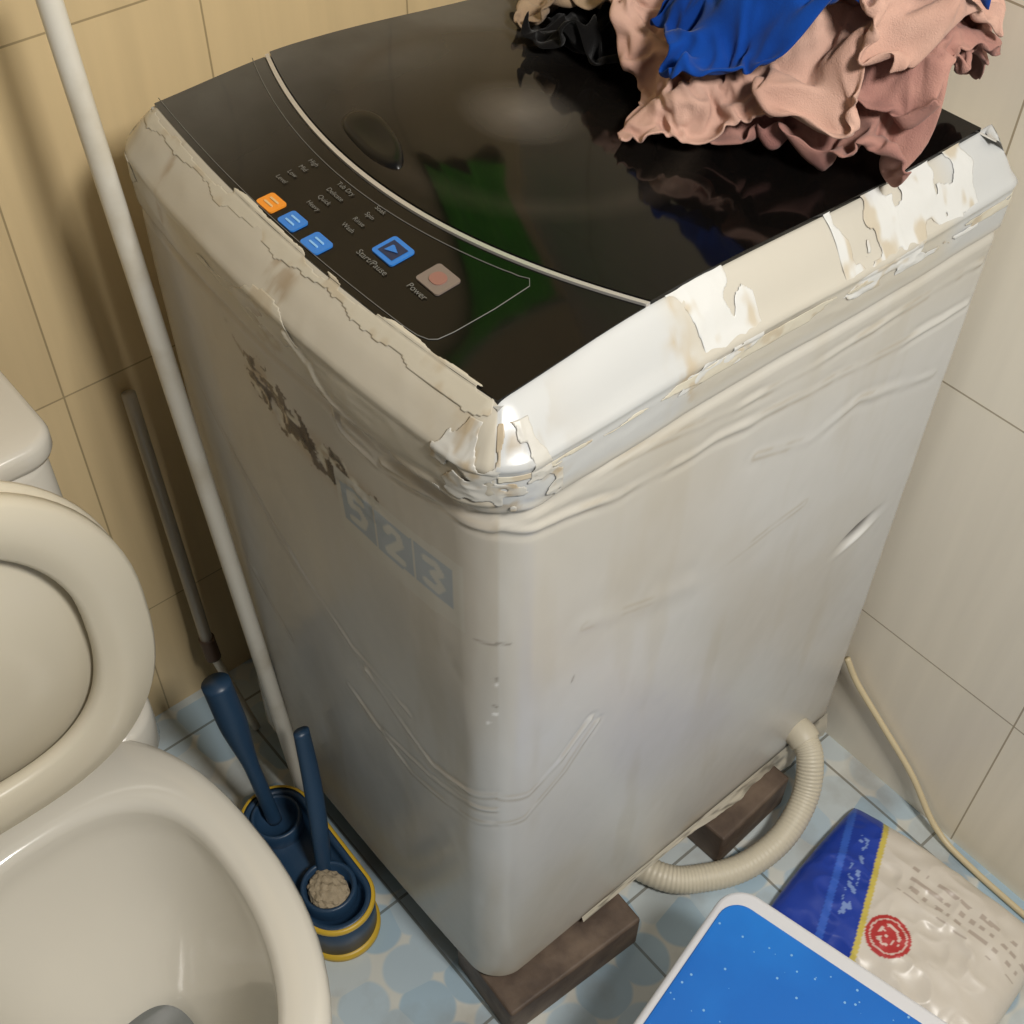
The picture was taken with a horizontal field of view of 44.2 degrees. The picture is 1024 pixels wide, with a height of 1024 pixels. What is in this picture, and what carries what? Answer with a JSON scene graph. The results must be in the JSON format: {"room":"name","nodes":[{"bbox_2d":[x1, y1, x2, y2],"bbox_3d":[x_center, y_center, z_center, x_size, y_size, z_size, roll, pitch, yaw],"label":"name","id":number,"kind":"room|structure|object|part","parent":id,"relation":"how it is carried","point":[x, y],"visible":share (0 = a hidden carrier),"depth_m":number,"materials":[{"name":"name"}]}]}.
{"room":"bathroom","nodes":[
{"label":"bathroom","id":0,"kind":"room"},
{"bbox_2d":[0,0,464,716],"bbox_3d":[-0.467,-0.581,1.050,2.400,2.400,0.100,-32,56,-26],"label":"wall","id":1,"kind":"structure","parent":0,"point":[73,339],"depth_m":1.34,"materials":[{"name":"tile"}]},
{"bbox_2d":[155,658,1023,1023],"bbox_3d":[-0.024,0.926,1.376,1.760,0.100,1.860,-32,56,-26],"label":"floor","id":2,"kind":"structure","parent":0,"point":[411,973],"depth_m":1.68,"materials":[{"name":"tile"}]},
{"bbox_2d":[0,370,331,1023],"bbox_3d":[-0.470,0.347,1.246,0.415,0.862,0.753,-32,56,-26],"label":"toilet","id":3,"kind":"object","parent":2,"relation":"on","point":[134,889],"visible":1,"depth_m":1.30,"materials":[{"name":"beige ceramic"}]},
{"bbox_3d":[-0.648,-0.019,1.161,0.415,0.030,0.192,-32,56,-26],"label":"tank lid","id":4,"kind":"part","parent":3,"relation":"part of","materials":[{"name":"beige ceramic"}]},
{"bbox_3d":[-0.652,0.099,1.293,0.400,0.318,0.180,-32,56,-26],"label":"tank","id":5,"kind":"part","parent":3,"relation":"part of","materials":[{"name":"beige ceramic"}]},
{"bbox_3d":[-0.517,0.152,1.140,0.384,0.444,0.014,-32,56,-26],"label":"seat lid","id":6,"kind":"part","parent":3,"relation":"part of","materials":[{"name":"beige plastic"}]},
{"bbox_3d":[-0.392,0.562,1.362,0.372,0.403,0.524,-32,56,-26],"label":"bowl","id":7,"kind":"part","parent":3,"relation":"part of","materials":[{"name":"beige ceramic"}]},
{"bbox_2d":[35,0,303,791],"bbox_3d":[-0.328,-0.008,1.376,0.137,1.152,0.021,31,54,24],"label":"pole","id":8,"kind":"object","parent":2,"relation":"on","point":[54,16],"visible":0.98,"depth_m":1.21,"materials":[{"name":"white plastic"}]},
{"bbox_2d":[121,389,259,729],"bbox_3d":[-0.415,0.093,1.651,0.118,0.597,0.028,36,57,28],"label":"handle","id":9,"kind":"object","parent":2,"relation":"on","point":[207,641],"visible":0.94,"depth_m":1.60,"materials":[{"name":"beige"}]},
{"bbox_3d":[-0.398,0.254,1.805,0.069,0.153,0.012,26,52,21],"label":"rod","id":10,"kind":"part","parent":9,"relation":"part of","materials":[{"name":"blue plastic"}]},
{"bbox_2d":[323,901,380,961],"bbox_3d":[-0.268,0.495,1.688,0.106,0.014,0.246,-32,56,-26],"label":"base","id":11,"kind":"object","parent":2,"relation":"on","point":[352,955],"visible":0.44,"depth_m":1.62,"materials":[{"name":"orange plastic"}]},
{"bbox_2d":[241,785,376,954],"bbox_3d":[-0.268,0.468,1.659,0.104,0.069,0.240,-32,56,-26],"label":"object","id":12,"kind":"object","parent":11,"relation":"on","point":[297,858],"depth_m":1.63,"materials":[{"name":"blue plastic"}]},
{"bbox_2d":[250,794,303,848],"bbox_3d":[-0.312,0.412,1.680,0.068,0.028,0.068,-32,56,-26],"label":"cup","id":13,"kind":"object","parent":12,"relation":"on","point":[289,830],"visible":0.84,"depth_m":1.68,"materials":[{"name":"blue plastic"}]},
{"bbox_2d":[201,672,281,825],"bbox_3d":[-0.343,0.308,1.614,0.038,0.257,0.095,-32,56,-26],"label":"handle","id":14,"kind":"object","parent":13,"relation":"in","point":[218,689],"visible":1,"depth_m":1.57,"materials":[{"name":"blue plastic"}]},
{"bbox_3d":[-0.267,0.448,1.636,0.104,0.009,0.240,-32,56,-26],"label":"yellow rim","id":15,"kind":"part","parent":12,"relation":"part of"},
{"bbox_2d":[300,860,357,921],"bbox_3d":[-0.234,0.484,1.615,0.072,0.028,0.072,-32,56,-26],"label":"cup","id":16,"kind":"object","parent":12,"relation":"on","point":[340,911],"visible":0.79,"depth_m":1.60,"materials":[{"name":"blue plastic"}]},
{"bbox_2d":[293,726,331,870],"bbox_3d":[-0.246,0.367,1.580,0.024,0.228,0.092,-8,48,-8],"label":"handle","id":17,"kind":"object","parent":16,"relation":"in","point":[308,764],"visible":0.98,"depth_m":1.57,"materials":[{"name":"blue plastic"}]},
{"bbox_2d":[307,869,349,907],"bbox_3d":[-0.234,0.483,1.608,0.051,0.033,0.064,-32,56,-26],"label":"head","id":18,"kind":"object","parent":16,"relation":"in","point":[326,888],"visible":1,"depth_m":1.60},
{"bbox_2d":[458,893,639,1023],"bbox_3d":[0.047,0.548,1.608,0.205,0.068,0.115,-29,54,-24],"label":"wood block","id":19,"kind":"object","parent":2,"relation":"on","point":[518,997],"visible":0.61,"depth_m":1.57,"materials":[{"name":"brown wood"}]},
{"bbox_2d":[635,718,823,894],"bbox_3d":[0.289,0.411,1.690,0.332,0.131,0.143,-22,52,-20],"label":"hose","id":20,"kind":"object","parent":2,"relation":"on","point":[803,739],"visible":0.82,"depth_m":1.69,"materials":[{"name":"beige plastic"}]},
{"bbox_2d":[687,766,788,860],"bbox_3d":[0.290,0.390,1.755,0.140,0.068,0.120,-34,57,-28],"label":"wood block","id":21,"kind":"object","parent":2,"relation":"on","point":[719,836],"visible":0.36,"depth_m":1.71,"materials":[{"name":"brown wood"}]},
{"bbox_2d":[124,0,1017,975],"bbox_3d":[0.044,-0.018,1.448,0.649,0.992,0.547,-32,56,-26],"label":"washing machine","id":22,"kind":"object","parent":21,"relation":"on","point":[560,468],"visible":0.98,"depth_m":1.08,"materials":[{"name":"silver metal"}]},
{"bbox_3d":[-0.113,-0.310,1.047,0.036,0.008,0.092,-23,52,-20],"label":"lid handle","id":23,"kind":"part","parent":22,"relation":"part of","materials":[{"name":"black plastic"}]},
{"bbox_3d":[-0.111,-0.244,1.005,0.156,0.028,0.462,-32,56,-26],"label":"control panel","id":24,"kind":"part","parent":22,"relation":"part of","materials":[{"name":"black plastic"}]},
{"bbox_3d":[0.083,-0.366,1.116,0.476,0.031,0.462,-32,56,-26],"label":"lid","id":25,"kind":"part","parent":22,"relation":"part of","materials":[{"name":"black glass"}]},
{"bbox_2d":[508,0,1004,179],"bbox_3d":[0.182,-0.466,1.087,0.313,0.194,0.482,-32,56,-26],"label":"pile","id":26,"kind":"object","parent":22,"relation":"on","point":[839,77],"visible":1,"depth_m":1.02,"materials":[{"name":"pink fabric"}]},
{"bbox_2d":[508,0,616,28],"bbox_3d":[0.111,-0.509,1.186,0.227,0.105,0.149,16,49,13],"label":"towel","id":27,"kind":"object","parent":26,"relation":"hanging from","point":[561,14],"depth_m":1.18,"materials":[{"name":"beige fabric"}]},
{"bbox_2d":[616,0,897,154],"bbox_3d":[0.202,-0.434,1.090,0.265,0.132,0.291,7,48,5],"label":"towel","id":28,"kind":"object","parent":26,"relation":"hanging from","point":[823,74],"depth_m":1.02,"materials":[{"name":"pink fabric"}]},
{"bbox_2d":[731,57,989,179],"bbox_3d":[0.272,-0.390,1.073,0.246,0.109,0.222,21,51,17],"label":"towel","id":29,"kind":"object","parent":26,"relation":"hanging from","point":[830,108],"depth_m":1.01,"materials":[{"name":"pink fabric"}]},
{"bbox_2d":[633,892,947,1023],"bbox_3d":[0.314,0.659,1.385,0.360,0.254,0.260,30,54,24],"label":"step stool","id":30,"kind":"object","parent":2,"relation":"on","point":[748,962],"visible":1,"depth_m":1.35,"materials":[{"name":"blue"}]},
{"bbox_2d":[771,808,1023,1023],"bbox_3d":[0.512,0.534,1.635,0.300,0.052,0.230,35,56,27],"label":"bag","id":31,"kind":"object","parent":2,"relation":"on","point":[868,891],"visible":0.91,"depth_m":1.62,"materials":[{"name":"plastic"}]},
{"bbox_2d":[844,656,1023,918],"bbox_3d":[0.599,0.392,1.667,0.016,0.202,0.459,-31,55,-26],"label":"power cable","id":32,"kind":"object","parent":2,"relation":"on","point":[847,659],"visible":1,"depth_m":1.72,"materials":[{"name":"beige plastic"}]},
{"bbox_2d":[825,0,1023,900],"bbox_3d":[0.693,-0.349,0.858,0.100,2.400,1.860,-32,56,-26],"label":"wall","id":33,"kind":"structure","parent":0,"point":[936,646],"depth_m":1.51,"materials":[{"name":"tile"}]}
]}

